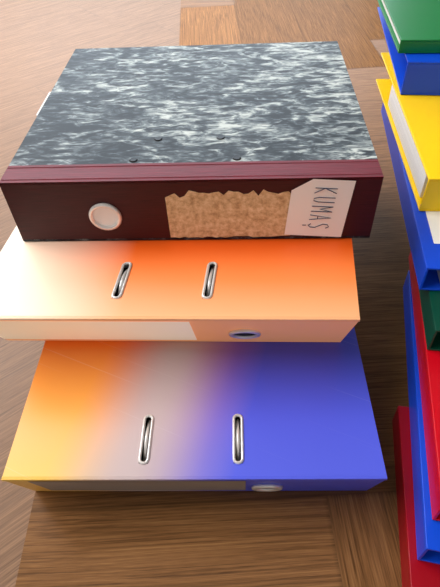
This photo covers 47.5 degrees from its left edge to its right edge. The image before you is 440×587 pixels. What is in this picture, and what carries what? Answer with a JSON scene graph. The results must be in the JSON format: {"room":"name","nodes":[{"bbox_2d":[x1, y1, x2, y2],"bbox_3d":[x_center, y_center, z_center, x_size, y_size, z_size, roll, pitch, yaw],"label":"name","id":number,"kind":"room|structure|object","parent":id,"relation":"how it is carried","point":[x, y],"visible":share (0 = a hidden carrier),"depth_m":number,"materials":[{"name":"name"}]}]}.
{"room":"office","nodes":[
{"label":"office","id":0,"kind":"room"},
{"bbox_2d":[0,0,410,586],"bbox_3d":[-0.119,-0.322,0.965,4.200,0.001,5.000,-3,47,0],"label":"floor","id":1,"kind":"structure","parent":0,"point":[48,538],"depth_m":0.53,"materials":[{"name":"brown wood"}]},
{"bbox_2d":[1,327,386,491],"bbox_3d":[-0.020,0.066,0.542,0.319,0.077,0.306,-1,47,2],"label":"file","id":2,"kind":"object","parent":1,"relation":"on","point":[97,415],"visible":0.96,"depth_m":0.45,"materials":[{"name":"cardboard"}]},
{"bbox_2d":[0,225,359,341],"bbox_3d":[-0.036,-0.070,0.561,0.362,0.084,0.325,0,47,3],"label":"file","id":3,"kind":"object","parent":2,"relation":"on","point":[293,289],"visible":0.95,"depth_m":0.45,"materials":[{"name":"cardboard"}]},
{"bbox_2d":[0,41,383,240],"bbox_3d":[-0.026,-0.186,0.565,0.345,0.069,0.307,0,47,3],"label":"file","id":4,"kind":"object","parent":3,"relation":"on","point":[258,140],"visible":1,"depth_m":0.48,"materials":[{"name":"cardboard"}]},
{"bbox_2d":[392,406,439,586],"bbox_3d":[0.280,0.247,0.389,0.260,0.029,0.310,6,47,9],"label":"ring binder","id":5,"kind":"object","parent":1,"relation":"on","point":[414,572],"visible":0.56,"depth_m":0.44,"materials":[{"name":"red"}]},
{"bbox_2d":[403,270,439,563],"bbox_3d":[0.318,0.110,0.474,0.260,0.029,0.310,7,48,10],"label":"ring binder","id":6,"kind":"object","parent":5,"relation":"on","point":[427,529],"visible":0.51,"depth_m":0.44,"materials":[{"name":"plastic"},{"name":"nickel steel"}]},
{"bbox_2d":[409,251,439,520],"bbox_3d":[0.325,0.072,0.468,0.260,0.029,0.310,7,48,9],"label":"ring binder","id":7,"kind":"object","parent":6,"relation":"on","point":[428,360],"visible":0.48,"depth_m":0.45,"materials":[{"name":"red"}]},
{"bbox_2d":[418,287,439,350],"bbox_3d":[0.349,-0.057,0.547,0.260,0.029,0.310,5,47,8],"label":"ring binder","id":8,"kind":"object","parent":7,"relation":"on","point":[429,299],"visible":0.06,"depth_m":0.47,"materials":[{"name":"teal"}]},
{"bbox_2d":[381,103,439,290],"bbox_3d":[0.342,-0.137,0.581,0.260,0.030,0.360,3,47,6],"label":"ring binder","id":9,"kind":"object","parent":8,"relation":"on","point":[422,227],"visible":0.45,"depth_m":0.51,"materials":[{"name":"blue"}]},
{"bbox_2d":[376,52,439,210],"bbox_3d":[0.346,-0.209,0.601,0.260,0.039,0.310,1,47,4],"label":"ring binder","id":10,"kind":"object","parent":9,"relation":"on","point":[414,120],"visible":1,"depth_m":0.57,"materials":[{"name":"yellow"}]},
{"bbox_2d":[377,7,439,94],"bbox_3d":[0.368,-0.361,0.687,0.260,0.039,0.310,4,47,6],"label":"ring binder","id":11,"kind":"object","parent":10,"relation":"on","point":[415,73],"visible":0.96,"depth_m":0.60,"materials":[{"name":"blue"}]},
{"bbox_2d":[377,0,439,52],"bbox_3d":[0.355,-0.401,0.687,0.260,0.016,0.310,2,47,5],"label":"ring binder","id":12,"kind":"object","parent":11,"relation":"on","point":[413,25],"visible":1,"depth_m":0.62,"materials":[{"name":"green"}]}
]}

